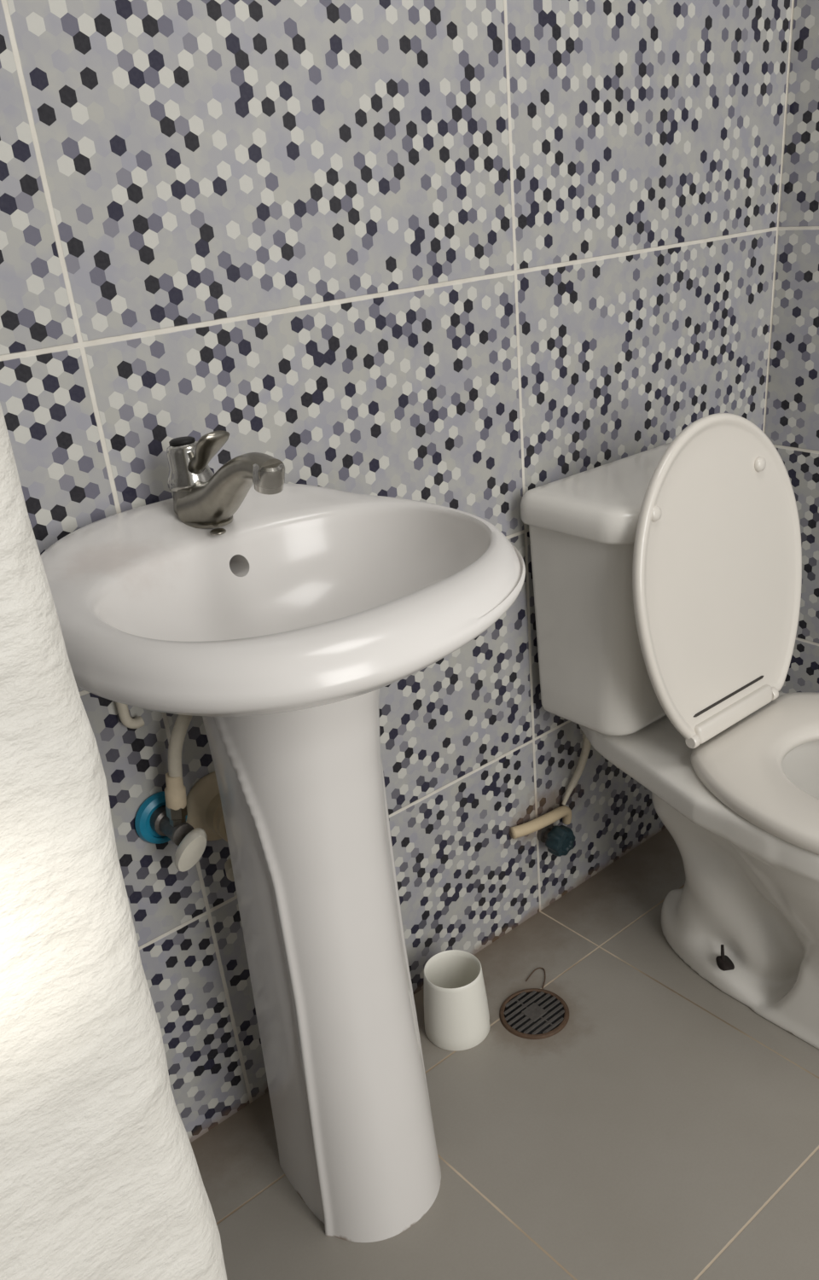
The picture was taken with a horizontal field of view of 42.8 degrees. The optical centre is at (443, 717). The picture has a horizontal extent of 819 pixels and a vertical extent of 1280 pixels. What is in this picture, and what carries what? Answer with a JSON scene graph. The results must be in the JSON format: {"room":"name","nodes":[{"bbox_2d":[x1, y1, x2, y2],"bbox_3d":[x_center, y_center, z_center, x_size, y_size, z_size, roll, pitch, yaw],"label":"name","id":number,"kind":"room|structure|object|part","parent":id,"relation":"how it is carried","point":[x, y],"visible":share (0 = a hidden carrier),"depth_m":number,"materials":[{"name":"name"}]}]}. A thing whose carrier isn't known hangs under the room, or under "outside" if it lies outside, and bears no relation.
{"room":"bathroom","nodes":[
{"label":"bathroom","id":0,"kind":"room"},
{"bbox_2d":[0,402,227,1279],"bbox_3d":[-0.336,-0.059,0.018,0.578,2.400,0.122,-26,34,-34],"label":"shower curtain","id":1,"kind":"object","parent":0,"point":[101,1178],"depth_m":0.23,"materials":[{"name":"white fabric"}]},
{"bbox_2d":[0,0,792,1142],"bbox_3d":[-0.491,-0.488,0.859,2.594,2.600,0.100,-26,34,-34],"label":"wall","id":2,"kind":"structure","parent":0,"point":[472,257],"depth_m":1.24,"materials":[{"name":"tile"}]},
{"bbox_2d":[134,791,207,872],"bbox_3d":[-0.298,0.128,1.179,0.065,0.071,0.092,-26,34,-34],"label":"shutoff valve","id":3,"kind":"object","parent":2,"relation":"attached to","point":[154,823],"visible":0.91,"depth_m":1.17,"materials":[{"name":"blue plastic"}]},
{"bbox_2d":[164,714,192,810],"bbox_3d":[-0.268,0.000,1.138,0.107,0.200,0.024,-17,30,-22],"label":"supply hose","id":4,"kind":"object","parent":3,"relation":"attached to","point":[175,790],"visible":0.59,"depth_m":1.14,"materials":[{"name":"white plastic"}]},
{"bbox_3d":[-0.281,0.146,1.162,0.041,0.052,0.027,-8,28,-6],"label":"handle","id":5,"kind":"part","parent":3,"relation":"part of","materials":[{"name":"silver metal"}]},
{"bbox_2d":[186,771,234,881],"bbox_3d":[-0.237,0.141,1.233,0.090,0.136,0.105,-26,34,-34],"label":"trap","id":6,"kind":"object","parent":2,"relation":"attached to","point":[204,805],"visible":0.15,"depth_m":1.22,"materials":[{"name":"beige plastic"}]},
{"bbox_2d":[509,805,571,838],"bbox_3d":[0.162,0.174,1.688,0.129,0.046,0.024,-23,33,-31],"label":"supply pipe","id":7,"kind":"object","parent":2,"relation":"attached to","point":[563,811],"visible":1,"depth_m":1.67,"materials":[{"name":"beige plastic"}]},
{"bbox_2d":[561,732,591,805],"bbox_3d":[0.219,0.068,1.691,0.065,0.151,0.025,-10,28,-10],"label":"supply hose","id":8,"kind":"object","parent":7,"relation":"attached to","point":[586,744],"visible":0.72,"depth_m":1.70,"materials":[{"name":"white plastic"}]},
{"bbox_2d":[536,824,575,856],"bbox_3d":[0.196,0.199,1.715,0.083,0.071,0.052,-26,34,-34],"label":"shutoff valve","id":9,"kind":"object","parent":2,"relation":"attached to","point":[559,840],"visible":0.99,"depth_m":1.68,"materials":[{"name":"teal plastic"}]},
{"bbox_3d":[0.176,0.193,1.709,0.032,0.032,0.030,-26,34,-34],"label":"valve stem","id":10,"kind":"part","parent":9,"relation":"part of","materials":[{"name":"metal"}]},
{"bbox_2d":[190,827,818,1279],"bbox_3d":[0.625,1.089,0.376,2.594,0.100,3.000,-26,34,-34],"label":"floor","id":11,"kind":"structure","parent":0,"point":[669,1130],"depth_m":1.36,"materials":[{"name":"tile"}]},
{"bbox_2d":[40,430,525,1242],"bbox_3d":[-0.127,0.182,1.105,0.430,0.934,0.450,-26,34,-34],"label":"pedestal sink","id":12,"kind":"object","parent":11,"relation":"on","point":[265,609],"visible":1,"depth_m":1.04,"materials":[{"name":"ceramic"}]},
{"bbox_2d":[166,430,285,528],"bbox_3d":[-0.208,-0.220,0.988,0.060,0.104,0.200,-26,34,-34],"label":"faucet","id":13,"kind":"object","parent":12,"relation":"on","point":[202,498],"depth_m":0.99,"materials":[{"name":"silver metal"}]},
{"bbox_2d":[40,483,525,716],"bbox_3d":[-0.150,-0.098,0.958,0.424,0.139,0.444,-26,34,-34],"label":"basin","id":14,"kind":"object","parent":12,"relation":"in","point":[300,596],"depth_m":0.96,"materials":[{"name":"white ceramic"}]},
{"bbox_2d":[424,949,490,1051],"bbox_3d":[0.018,0.411,1.530,0.098,0.112,0.098,-26,34,-34],"label":"cup","id":15,"kind":"object","parent":11,"relation":"on","point":[456,1015],"visible":1,"depth_m":1.51,"materials":[{"name":"white ceramic"}]},
{"bbox_2d":[499,988,569,1039],"bbox_3d":[0.137,0.443,1.568,0.105,0.004,0.105,-26,34,-34],"label":"floor drain","id":16,"kind":"object","parent":11,"relation":"on","point":[532,1013],"visible":1,"depth_m":1.56,"materials":[{"name":"metal"}]},
{"bbox_3d":[0.137,0.443,1.568,0.028,0.003,0.028,-26,34,-34],"label":"plate","id":17,"kind":"part","parent":16,"relation":"part of","materials":[{"name":"metal"}]},
{"bbox_2d":[525,967,546,989],"bbox_3d":[0.152,0.406,1.636,0.032,0.003,0.040,13,33,31],"label":"wire loop","id":18,"kind":"object","parent":11,"relation":"on","point":[538,968],"visible":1,"depth_m":1.64,"materials":[{"name":"grey metal"}]},
{"bbox_2d":[520,413,818,1049],"bbox_3d":[0.473,0.021,1.425,0.397,0.832,0.692,-26,34,-34],"label":"toilet","id":19,"kind":"object","parent":11,"relation":"on","point":[667,578],"visible":1,"depth_m":1.42,"materials":[{"name":"ceramic"}]},
{"bbox_3d":[0.293,-0.320,1.449,0.358,0.043,0.204,-26,34,-34],"label":"tank lid","id":20,"kind":"part","parent":19,"relation":"part of","materials":[{"name":"ceramic"}]},
{"bbox_3d":[0.305,-0.170,1.532,0.324,0.306,0.182,-26,34,-34],"label":"tank","id":21,"kind":"part","parent":19,"relation":"part of","materials":[{"name":"ceramic"}]},
{"bbox_3d":[0.497,0.218,1.523,0.379,0.389,0.666,-26,34,-34],"label":"bowl","id":22,"kind":"part","parent":19,"relation":"part of","materials":[{"name":"ceramic"}]},
{"bbox_3d":[0.374,-0.194,1.393,0.359,0.410,0.079,-26,34,-34],"label":"seat lid","id":23,"kind":"part","parent":19,"relation":"part of","materials":[{"name":"plastic"}]},
{"bbox_3d":[0.560,0.072,1.346,0.387,0.025,0.419,-26,34,-34],"label":"seat","id":24,"kind":"part","parent":19,"relation":"part of","materials":[{"name":"plastic"}]},
{"bbox_2d":[763,0,818,692],"bbox_3d":[1.508,-0.512,0.585,0.106,2.600,3.100,-26,34,-34],"label":"wall","id":25,"kind":"structure","parent":0,"point":[792,403],"depth_m":1.67,"materials":[{"name":"tile"}]}
]}

